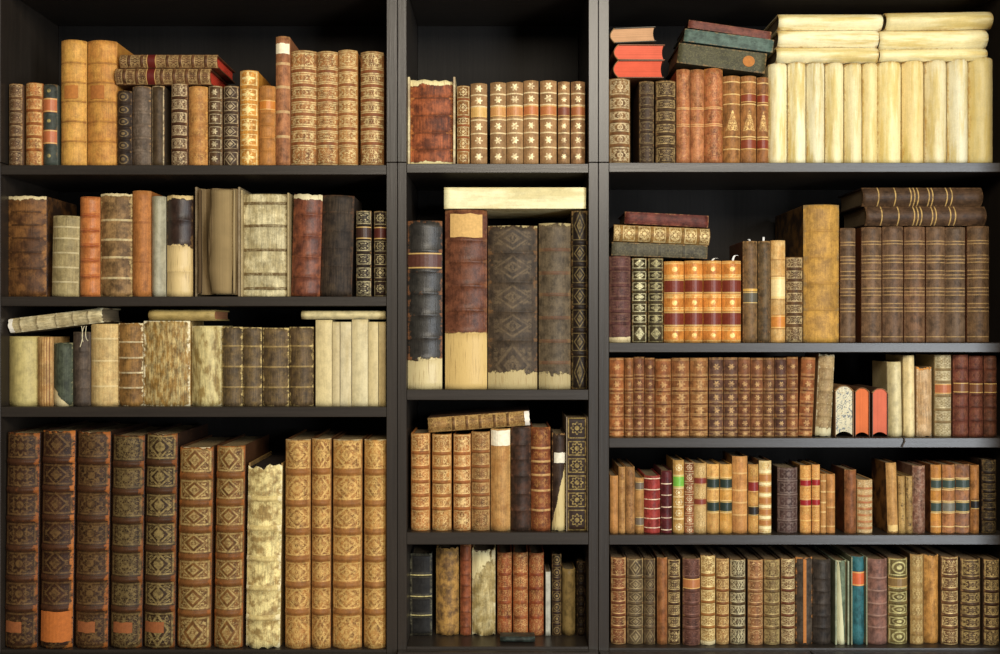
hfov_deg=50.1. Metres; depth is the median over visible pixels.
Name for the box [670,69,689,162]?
book
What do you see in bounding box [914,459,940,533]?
book
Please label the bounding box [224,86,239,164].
book
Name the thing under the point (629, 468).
book
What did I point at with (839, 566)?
book
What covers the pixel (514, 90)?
book
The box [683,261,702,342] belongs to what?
book
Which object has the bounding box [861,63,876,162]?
book
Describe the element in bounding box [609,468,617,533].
book
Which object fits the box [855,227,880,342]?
book
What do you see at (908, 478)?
book
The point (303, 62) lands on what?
book
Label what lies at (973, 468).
book
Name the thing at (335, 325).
book
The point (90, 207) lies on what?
book
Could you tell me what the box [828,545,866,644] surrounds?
book
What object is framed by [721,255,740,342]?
book
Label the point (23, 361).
book
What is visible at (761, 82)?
book
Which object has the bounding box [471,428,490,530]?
book
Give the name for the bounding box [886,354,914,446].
book
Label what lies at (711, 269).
book
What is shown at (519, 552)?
book
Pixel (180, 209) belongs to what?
book
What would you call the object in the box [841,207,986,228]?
book
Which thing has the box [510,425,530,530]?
book
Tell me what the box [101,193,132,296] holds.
book
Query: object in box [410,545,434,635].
book
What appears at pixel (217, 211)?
book
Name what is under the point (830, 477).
book
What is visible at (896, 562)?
book
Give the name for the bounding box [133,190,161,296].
book
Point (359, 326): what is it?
book
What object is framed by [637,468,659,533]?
book
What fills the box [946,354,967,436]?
book
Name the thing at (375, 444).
book
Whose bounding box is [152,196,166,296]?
book
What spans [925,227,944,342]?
book
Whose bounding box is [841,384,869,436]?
book
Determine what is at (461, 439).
book
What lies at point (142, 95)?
book
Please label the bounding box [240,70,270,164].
book
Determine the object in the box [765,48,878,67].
book
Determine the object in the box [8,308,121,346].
book
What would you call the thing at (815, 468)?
book
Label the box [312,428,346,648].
book
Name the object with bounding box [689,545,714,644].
book
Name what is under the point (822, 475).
book
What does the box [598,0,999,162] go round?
shelf
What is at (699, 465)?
book
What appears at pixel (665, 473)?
book
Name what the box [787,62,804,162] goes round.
book
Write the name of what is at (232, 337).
book
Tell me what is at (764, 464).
book
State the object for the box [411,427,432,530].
book
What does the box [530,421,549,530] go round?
book
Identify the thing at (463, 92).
book
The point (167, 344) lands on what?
book
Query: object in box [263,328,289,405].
book
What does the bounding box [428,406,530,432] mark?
book
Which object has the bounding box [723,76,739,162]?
book
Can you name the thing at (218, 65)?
book
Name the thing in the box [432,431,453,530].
book
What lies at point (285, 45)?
book
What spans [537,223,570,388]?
book
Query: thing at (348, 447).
book
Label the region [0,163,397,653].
bookcase
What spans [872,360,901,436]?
book
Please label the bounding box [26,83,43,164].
book
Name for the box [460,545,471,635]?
book
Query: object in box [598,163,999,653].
bookcase
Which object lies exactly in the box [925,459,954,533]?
book
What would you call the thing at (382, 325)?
book
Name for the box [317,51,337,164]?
book
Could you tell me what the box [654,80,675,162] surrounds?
book
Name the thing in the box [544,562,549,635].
book
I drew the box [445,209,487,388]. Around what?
book
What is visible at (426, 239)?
book
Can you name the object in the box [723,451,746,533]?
book
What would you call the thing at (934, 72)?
book
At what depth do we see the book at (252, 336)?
2.16 m
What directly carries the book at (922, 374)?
on the bookcase at (741, 202)
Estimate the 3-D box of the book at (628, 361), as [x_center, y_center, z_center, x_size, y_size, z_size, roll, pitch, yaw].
[0.261,0.142,2.212,0.018,0.159,0.106,0,0,0]
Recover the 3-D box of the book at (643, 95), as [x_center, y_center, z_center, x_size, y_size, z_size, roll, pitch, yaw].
[0.297,-0.413,2.215,0.030,0.168,0.112,0,0,0]
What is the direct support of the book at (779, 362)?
on the bookcase at (741, 202)
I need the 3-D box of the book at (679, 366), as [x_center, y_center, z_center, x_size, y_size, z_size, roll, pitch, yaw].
[0.366,0.142,2.212,0.036,0.159,0.106,0,0,0]
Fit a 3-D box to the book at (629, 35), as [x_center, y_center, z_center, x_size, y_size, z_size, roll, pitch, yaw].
[0.268,-0.590,2.235,0.095,0.034,0.150,0,0,0]
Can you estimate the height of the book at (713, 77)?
0.194 m
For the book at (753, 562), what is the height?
0.172 m
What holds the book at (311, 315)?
on the book at (359, 326)
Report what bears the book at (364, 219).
on the bookcase at (375, 187)
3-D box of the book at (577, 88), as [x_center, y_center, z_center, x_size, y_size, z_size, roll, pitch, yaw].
[0.158,-0.412,2.215,0.028,0.169,0.113,0,0,0]
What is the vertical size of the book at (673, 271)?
0.164 m
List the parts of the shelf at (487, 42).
panel, panel, panel, panel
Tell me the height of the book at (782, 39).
0.034 m
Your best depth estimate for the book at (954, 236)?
2.16 m
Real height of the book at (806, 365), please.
0.161 m
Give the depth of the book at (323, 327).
2.16 m
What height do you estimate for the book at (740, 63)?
0.062 m
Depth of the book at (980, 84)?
2.16 m
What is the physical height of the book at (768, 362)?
0.159 m
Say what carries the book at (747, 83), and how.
on the bookcase at (741, 202)
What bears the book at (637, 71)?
on the book at (619, 88)
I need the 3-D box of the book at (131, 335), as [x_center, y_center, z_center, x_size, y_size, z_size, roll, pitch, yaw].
[-0.750,0.076,2.215,0.050,0.168,0.112,0,0,0]
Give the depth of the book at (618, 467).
2.15 m
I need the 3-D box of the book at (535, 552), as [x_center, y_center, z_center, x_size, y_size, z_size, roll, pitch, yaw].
[0.076,0.554,2.271,0.030,0.171,0.113,0,0,0]
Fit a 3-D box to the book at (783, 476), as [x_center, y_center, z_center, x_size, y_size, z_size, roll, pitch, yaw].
[0.581,0.350,2.199,0.040,0.132,0.096,0,0,0]
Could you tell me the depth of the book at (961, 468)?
2.15 m
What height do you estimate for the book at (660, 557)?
0.176 m
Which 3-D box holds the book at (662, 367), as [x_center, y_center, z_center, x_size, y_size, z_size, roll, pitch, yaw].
[0.331,0.143,2.212,0.031,0.157,0.105,0,0,0]
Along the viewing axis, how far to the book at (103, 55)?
2.16 m
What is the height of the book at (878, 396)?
0.099 m
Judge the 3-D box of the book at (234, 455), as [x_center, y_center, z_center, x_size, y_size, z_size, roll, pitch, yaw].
[-0.545,0.442,2.262,0.057,0.407,0.244,1,0,0]
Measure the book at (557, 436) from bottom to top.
0.198 m
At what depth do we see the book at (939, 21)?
2.16 m
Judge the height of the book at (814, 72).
0.205 m
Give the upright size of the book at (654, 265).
0.171 m
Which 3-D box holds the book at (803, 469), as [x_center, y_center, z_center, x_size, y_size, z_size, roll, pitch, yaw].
[0.616,0.347,2.199,0.022,0.138,0.096,0,0,0]
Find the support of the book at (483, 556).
on the bookcase at (420, 186)
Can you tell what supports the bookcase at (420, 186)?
on the floor
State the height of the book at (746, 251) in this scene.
0.210 m
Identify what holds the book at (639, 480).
on the bookcase at (741, 202)
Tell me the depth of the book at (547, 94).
2.16 m
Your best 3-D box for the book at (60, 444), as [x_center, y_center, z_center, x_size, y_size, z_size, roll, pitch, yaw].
[-0.892,0.427,2.262,0.064,0.437,0.244,1,0,0]
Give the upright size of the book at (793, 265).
0.173 m
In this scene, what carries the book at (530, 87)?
on the bookcase at (420, 186)
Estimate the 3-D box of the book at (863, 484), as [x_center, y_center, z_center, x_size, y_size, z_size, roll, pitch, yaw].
[0.737,0.362,2.199,0.031,0.108,0.096,0,0,0]
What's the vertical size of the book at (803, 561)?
0.176 m
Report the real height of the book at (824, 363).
0.168 m
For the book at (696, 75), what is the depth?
2.16 m
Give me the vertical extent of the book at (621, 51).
0.032 m
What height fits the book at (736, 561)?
0.172 m
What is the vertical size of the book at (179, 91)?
0.169 m
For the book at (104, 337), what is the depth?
2.16 m
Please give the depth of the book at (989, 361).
2.16 m
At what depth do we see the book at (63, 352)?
2.16 m
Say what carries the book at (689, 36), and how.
on the book at (740, 63)
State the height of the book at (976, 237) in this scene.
0.236 m
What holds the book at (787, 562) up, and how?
on the bookcase at (741, 202)
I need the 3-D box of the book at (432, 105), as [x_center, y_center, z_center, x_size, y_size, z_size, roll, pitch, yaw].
[-0.138,-0.416,2.218,0.096,0.178,0.119,0,0,0]
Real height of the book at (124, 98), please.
0.153 m
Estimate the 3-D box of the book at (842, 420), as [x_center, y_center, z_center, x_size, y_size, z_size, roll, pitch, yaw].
[0.696,0.170,2.235,0.037,0.104,0.150,0,0,0]
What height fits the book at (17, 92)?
0.168 m
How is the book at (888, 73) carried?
on the bookcase at (741, 202)
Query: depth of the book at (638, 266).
2.16 m
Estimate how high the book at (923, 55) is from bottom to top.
0.024 m
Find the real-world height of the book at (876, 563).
0.173 m
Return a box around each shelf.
[0,0,397,164]
[398,0,597,163]
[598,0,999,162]
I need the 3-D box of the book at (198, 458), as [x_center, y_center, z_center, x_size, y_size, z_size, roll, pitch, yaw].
[-0.614,0.443,2.262,0.066,0.405,0.244,1,0,0]
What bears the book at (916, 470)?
on the bookcase at (741, 202)
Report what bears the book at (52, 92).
on the bookcase at (375, 187)
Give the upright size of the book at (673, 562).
0.172 m
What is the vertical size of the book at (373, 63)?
0.233 m
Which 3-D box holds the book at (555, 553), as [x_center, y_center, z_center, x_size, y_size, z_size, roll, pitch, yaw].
[0.118,0.555,2.270,0.019,0.169,0.112,0,0,0]
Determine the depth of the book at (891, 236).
2.16 m
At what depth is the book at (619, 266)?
2.16 m
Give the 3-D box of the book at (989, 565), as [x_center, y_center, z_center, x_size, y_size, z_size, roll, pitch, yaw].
[0.992,0.555,2.226,0.031,0.173,0.151,0,0,0]
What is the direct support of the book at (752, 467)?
on the bookcase at (741, 202)
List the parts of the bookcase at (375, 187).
panel, door, shelf, shelf, shelf, shelf, panel, door, panel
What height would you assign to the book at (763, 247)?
0.214 m
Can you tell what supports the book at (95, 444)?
on the bookcase at (375, 187)
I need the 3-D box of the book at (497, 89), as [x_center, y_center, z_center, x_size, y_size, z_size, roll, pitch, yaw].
[-0.004,-0.411,2.215,0.032,0.168,0.112,0,0,0]
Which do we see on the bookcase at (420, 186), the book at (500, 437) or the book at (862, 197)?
the book at (500, 437)
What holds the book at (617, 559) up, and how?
on the bookcase at (741, 202)
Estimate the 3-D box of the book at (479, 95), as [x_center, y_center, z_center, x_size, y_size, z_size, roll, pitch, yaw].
[-0.043,-0.410,2.214,0.033,0.166,0.111,0,0,0]
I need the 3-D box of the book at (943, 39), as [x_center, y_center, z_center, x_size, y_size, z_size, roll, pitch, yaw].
[0.877,-0.584,2.235,0.219,0.039,0.150,-1,0,0]
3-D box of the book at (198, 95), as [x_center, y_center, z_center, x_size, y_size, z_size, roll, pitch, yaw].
[-0.612,-0.406,2.213,0.038,0.162,0.108,0,0,0]
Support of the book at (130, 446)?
on the bookcase at (375, 187)
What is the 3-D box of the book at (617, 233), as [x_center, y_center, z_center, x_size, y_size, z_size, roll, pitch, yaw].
[0.327,-0.187,2.230,0.196,0.042,0.141,0,0,0]
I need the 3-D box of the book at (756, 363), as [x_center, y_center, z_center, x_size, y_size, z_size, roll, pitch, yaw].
[0.520,0.142,2.212,0.024,0.159,0.106,0,0,0]
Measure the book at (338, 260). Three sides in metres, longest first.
0.205 x 0.136 x 0.063 m
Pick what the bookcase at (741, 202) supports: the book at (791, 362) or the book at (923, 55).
the book at (791, 362)
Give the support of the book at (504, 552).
on the bookcase at (420, 186)
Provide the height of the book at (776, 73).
0.204 m
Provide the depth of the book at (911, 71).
2.16 m
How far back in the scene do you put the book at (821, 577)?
2.16 m
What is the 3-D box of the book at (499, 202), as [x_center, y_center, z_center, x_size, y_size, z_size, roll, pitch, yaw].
[0.030,-0.260,2.252,0.286,0.042,0.200,0,0,0]
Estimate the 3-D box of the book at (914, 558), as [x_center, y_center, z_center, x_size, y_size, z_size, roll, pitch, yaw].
[0.844,0.551,2.235,0.026,0.182,0.150,0,0,0]
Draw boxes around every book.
[5,422,64,648]
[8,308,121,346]
[9,84,25,164]
[9,196,76,296]
[9,336,54,405]
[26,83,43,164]
[38,336,69,405]
[41,420,114,648]
[43,84,60,164]
[52,215,80,296]
[54,342,73,405]
[61,40,87,164]
[73,332,90,405]
[75,421,146,648]
[80,196,100,296]
[88,40,132,164]
[91,324,118,405]
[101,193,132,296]
[111,424,165,648]
[114,69,228,91]
[117,91,132,164]
[119,55,234,83]
[119,323,143,405]
[133,86,151,164]
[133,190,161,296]
[144,321,203,405]
[144,423,207,648]
[148,310,228,320]
[152,86,170,164]
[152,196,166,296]
[167,195,194,296]
[171,83,189,164]
[178,435,239,647]
[189,86,208,164]
[192,326,232,405]
[195,187,251,296]
[209,86,223,164]
[214,434,268,648]
[222,327,242,405]
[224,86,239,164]
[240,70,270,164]
[241,190,294,296]
[243,327,270,405]
[246,451,285,648]
[259,86,275,164]
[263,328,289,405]
[276,36,298,164]
[285,429,326,648]
[290,327,315,405]
[291,50,316,164]
[291,194,323,296]
[301,311,386,319]
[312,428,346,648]
[316,320,339,405]
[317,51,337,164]
[320,195,361,296]
[332,322,339,405]
[333,429,374,648]
[338,50,360,164]
[340,322,351,405]
[352,319,373,405]
[356,210,373,296]
[361,51,386,165]
[364,429,386,648]
[368,322,378,405]
[374,211,386,296]
[379,322,386,405]
[408,77,456,163]
[408,220,444,388]
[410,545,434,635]
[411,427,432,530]
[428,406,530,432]
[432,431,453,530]
[436,545,459,635]
[444,187,585,217]
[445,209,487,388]
[453,430,471,530]
[457,86,470,163]
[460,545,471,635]
[471,83,487,163]
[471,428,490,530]
[472,545,495,635]
[488,225,536,388]
[490,82,505,163]
[491,427,509,530]
[497,545,511,634]
[506,82,522,163]
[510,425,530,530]
[512,545,527,631]
[523,80,537,163]
[528,545,543,635]
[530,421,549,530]
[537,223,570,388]
[538,80,556,163]
[544,562,549,635]
[550,427,564,530]
[550,545,560,635]
[557,81,569,163]
[561,560,574,635]
[562,411,587,530]
[566,210,586,388]
[570,81,584,163]
[574,552,584,635]
[608,78,629,162]
[609,26,655,58]
[609,44,664,73]
[609,60,663,93]
[609,225,709,244]
[609,242,707,261]
[609,256,629,342]
[609,356,623,436]
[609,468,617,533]
[609,545,625,644]
[612,458,624,533]
[618,212,708,228]
[619,356,632,436]
[619,459,634,533]
[619,545,642,644]
[628,356,643,436]
[630,258,646,342]
[633,81,653,162]
[635,470,643,533]
[635,545,654,644]
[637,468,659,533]
[644,357,654,436]
[647,258,662,342]
[647,545,666,644]
[653,463,671,533]
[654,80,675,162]
[654,357,670,436]
[658,545,679,644]
[663,261,683,342]
[664,356,688,436]
[665,43,766,79]
[666,455,683,533]
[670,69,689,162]
[672,545,699,645]
[673,29,773,56]
[677,20,770,40]
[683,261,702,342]
[683,356,707,436]
[683,457,693,533]
[687,458,705,533]
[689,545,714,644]
[690,69,703,162]
[699,458,718,533]
[700,356,722,436]
[703,258,720,342]
[704,68,722,162]
[707,545,728,644]
[712,459,731,533]
[716,356,736,436]
[716,545,744,644]
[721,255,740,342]
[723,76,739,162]
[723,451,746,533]
[729,239,756,342]
[730,356,749,436]
[733,545,762,644]
[740,76,755,162]
[747,459,757,533]
[748,545,779,644]
[749,455,770,533]
[750,356,762,436]
[752,356,773,436]
[756,77,767,162]
[757,237,769,342]
[761,63,786,162]
[763,15,882,36]
[764,356,785,436]
[764,545,794,644]
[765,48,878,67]
[770,240,784,342]
[771,31,878,49]
[771,462,796,533]
[774,356,797,436]
[775,204,838,342]
[778,545,811,644]
[785,257,802,342]
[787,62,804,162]
[788,460,810,533]
[792,356,814,436]
[799,459,819,533]
[799,545,830,644]
[805,63,823,162]
[805,352,833,435]
[813,546,848,644]
[820,468,834,533]
[820,471,825,533]
[824,63,842,162]
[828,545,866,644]
[831,383,853,436]
[831,464,855,533]
[838,188,982,213]
[839,228,854,342]
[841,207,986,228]
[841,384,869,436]
[843,63,861,162]
[850,545,886,644]
[853,384,887,436]
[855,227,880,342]
[856,473,871,533]
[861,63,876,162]
[865,545,906,644]
[871,457,897,532]
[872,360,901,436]
[876,49,987,63]
[877,30,988,49]
[877,61,900,162]
[880,12,993,30]
[881,226,902,342]
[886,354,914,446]
[886,545,922,644]
[896,460,924,533]
[896,470,911,533]
[896,473,904,533]
[900,60,922,162]
[903,227,924,342]
[907,545,937,643]
[914,365,930,436]
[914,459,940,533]
[916,354,950,436]
[921,545,957,644]
[923,60,945,162]
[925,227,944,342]
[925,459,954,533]
[936,545,979,645]
[938,459,968,533]
[945,227,964,342]
[946,59,967,162]
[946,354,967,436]
[954,545,998,645]
[959,460,978,533]
[963,354,996,436]
[963,454,995,533]
[965,226,988,342]
[968,57,992,162]
[968,355,982,436]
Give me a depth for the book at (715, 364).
2.16 m
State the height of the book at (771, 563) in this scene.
0.172 m
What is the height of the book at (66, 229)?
0.164 m
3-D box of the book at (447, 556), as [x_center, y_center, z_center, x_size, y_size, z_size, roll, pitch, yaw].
[-0.109,0.548,2.275,0.048,0.182,0.120,0,0,0]
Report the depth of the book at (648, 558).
2.16 m
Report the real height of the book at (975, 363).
0.164 m
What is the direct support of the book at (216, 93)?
on the bookcase at (375, 187)
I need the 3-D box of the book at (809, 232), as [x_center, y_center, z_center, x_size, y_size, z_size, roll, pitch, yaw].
[0.652,-0.108,2.277,0.072,0.279,0.236,0,0,0]
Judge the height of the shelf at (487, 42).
0.378 m
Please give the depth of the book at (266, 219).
2.16 m
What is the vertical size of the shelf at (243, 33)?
0.378 m
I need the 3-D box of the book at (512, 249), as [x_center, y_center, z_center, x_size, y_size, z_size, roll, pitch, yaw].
[0.025,-0.040,2.251,0.100,0.330,0.201,0,0,0]
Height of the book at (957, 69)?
0.212 m
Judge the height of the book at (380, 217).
0.173 m
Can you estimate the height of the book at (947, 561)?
0.178 m
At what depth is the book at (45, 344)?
2.16 m
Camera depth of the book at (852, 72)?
2.17 m
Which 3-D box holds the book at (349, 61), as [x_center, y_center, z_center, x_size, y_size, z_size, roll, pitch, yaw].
[-0.309,-0.442,2.238,0.039,0.236,0.156,0,0,0]
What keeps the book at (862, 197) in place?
on the book at (864, 216)
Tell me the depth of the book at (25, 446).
2.15 m
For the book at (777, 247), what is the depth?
2.16 m
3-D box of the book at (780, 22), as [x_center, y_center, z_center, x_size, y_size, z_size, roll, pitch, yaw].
[0.669,-0.619,2.235,0.211,0.032,0.150,0,0,0]
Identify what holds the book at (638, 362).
on the bookcase at (741, 202)
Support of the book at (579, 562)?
on the bookcase at (420, 186)
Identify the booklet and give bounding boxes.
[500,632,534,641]
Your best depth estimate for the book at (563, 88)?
2.16 m
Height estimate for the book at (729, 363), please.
0.160 m
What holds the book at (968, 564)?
on the bookcase at (741, 202)
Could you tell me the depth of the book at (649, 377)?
2.16 m
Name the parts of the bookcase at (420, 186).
panel, shelf, shelf, shelf, shelf, door, panel, panel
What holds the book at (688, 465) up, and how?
on the bookcase at (741, 202)
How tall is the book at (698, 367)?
0.159 m
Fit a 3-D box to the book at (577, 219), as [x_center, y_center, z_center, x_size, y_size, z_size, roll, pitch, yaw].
[0.161,-0.055,2.251,0.032,0.360,0.202,0,0,0]
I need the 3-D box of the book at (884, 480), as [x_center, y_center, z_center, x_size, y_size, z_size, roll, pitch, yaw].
[0.790,0.344,2.196,0.021,0.142,0.091,-2,0,0]
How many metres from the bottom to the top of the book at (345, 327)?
0.170 m
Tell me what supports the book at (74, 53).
on the bookcase at (375, 187)
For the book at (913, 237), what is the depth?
2.16 m
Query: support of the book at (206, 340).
on the bookcase at (375, 187)
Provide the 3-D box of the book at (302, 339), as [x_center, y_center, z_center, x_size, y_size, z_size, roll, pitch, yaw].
[-0.403,0.080,2.213,0.049,0.160,0.106,0,0,0]
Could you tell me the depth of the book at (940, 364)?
2.16 m
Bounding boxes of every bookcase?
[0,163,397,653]
[397,163,597,653]
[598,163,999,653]
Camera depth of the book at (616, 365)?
2.16 m
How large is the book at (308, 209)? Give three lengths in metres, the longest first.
0.208 x 0.138 x 0.058 m
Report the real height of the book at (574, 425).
0.230 m
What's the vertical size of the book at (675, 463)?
0.148 m
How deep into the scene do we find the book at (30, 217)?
2.17 m
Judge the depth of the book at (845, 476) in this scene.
2.16 m
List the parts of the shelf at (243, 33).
panel, panel, panel, panel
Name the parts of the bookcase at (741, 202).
panel, door, panel, shelf, shelf, shelf, shelf, shelf, door, panel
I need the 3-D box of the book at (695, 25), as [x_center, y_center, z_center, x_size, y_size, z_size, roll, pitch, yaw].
[0.464,-0.601,2.235,0.169,0.040,0.150,0,0,0]
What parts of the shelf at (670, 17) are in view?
panel, panel, panel, panel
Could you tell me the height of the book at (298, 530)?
0.420 m
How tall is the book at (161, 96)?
0.164 m
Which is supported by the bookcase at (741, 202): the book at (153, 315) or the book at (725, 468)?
the book at (725, 468)
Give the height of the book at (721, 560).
0.174 m
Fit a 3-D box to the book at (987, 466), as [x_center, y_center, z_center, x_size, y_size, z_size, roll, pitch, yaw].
[0.987,0.342,2.200,0.029,0.148,0.099,0,0,0]
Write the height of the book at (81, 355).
0.150 m
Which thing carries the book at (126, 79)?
on the book at (179, 91)
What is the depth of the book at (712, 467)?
2.15 m
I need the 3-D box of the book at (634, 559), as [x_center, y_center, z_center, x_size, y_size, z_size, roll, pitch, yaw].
[0.274,0.555,2.234,0.033,0.174,0.151,0,0,0]
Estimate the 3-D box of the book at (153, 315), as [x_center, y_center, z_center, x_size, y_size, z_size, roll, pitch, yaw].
[-0.643,-0.024,2.220,0.134,0.022,0.120,0,0,0]
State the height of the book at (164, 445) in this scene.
0.431 m
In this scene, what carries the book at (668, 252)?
on the book at (619, 266)
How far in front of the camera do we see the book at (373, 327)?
2.16 m
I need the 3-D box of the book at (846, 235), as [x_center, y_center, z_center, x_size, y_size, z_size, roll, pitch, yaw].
[0.705,-0.084,2.236,0.030,0.232,0.153,0,0,0]
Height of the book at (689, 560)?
0.175 m
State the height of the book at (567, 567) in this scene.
0.138 m
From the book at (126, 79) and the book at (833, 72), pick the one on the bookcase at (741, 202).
the book at (833, 72)
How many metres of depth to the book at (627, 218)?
2.16 m
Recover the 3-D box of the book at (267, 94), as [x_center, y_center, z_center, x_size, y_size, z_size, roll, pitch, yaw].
[-0.472,-0.406,2.213,0.033,0.164,0.110,0,0,0]
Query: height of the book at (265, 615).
0.371 m
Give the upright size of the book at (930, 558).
0.180 m
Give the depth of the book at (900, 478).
2.15 m
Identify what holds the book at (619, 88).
on the bookcase at (741, 202)
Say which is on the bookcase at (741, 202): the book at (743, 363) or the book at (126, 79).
the book at (743, 363)

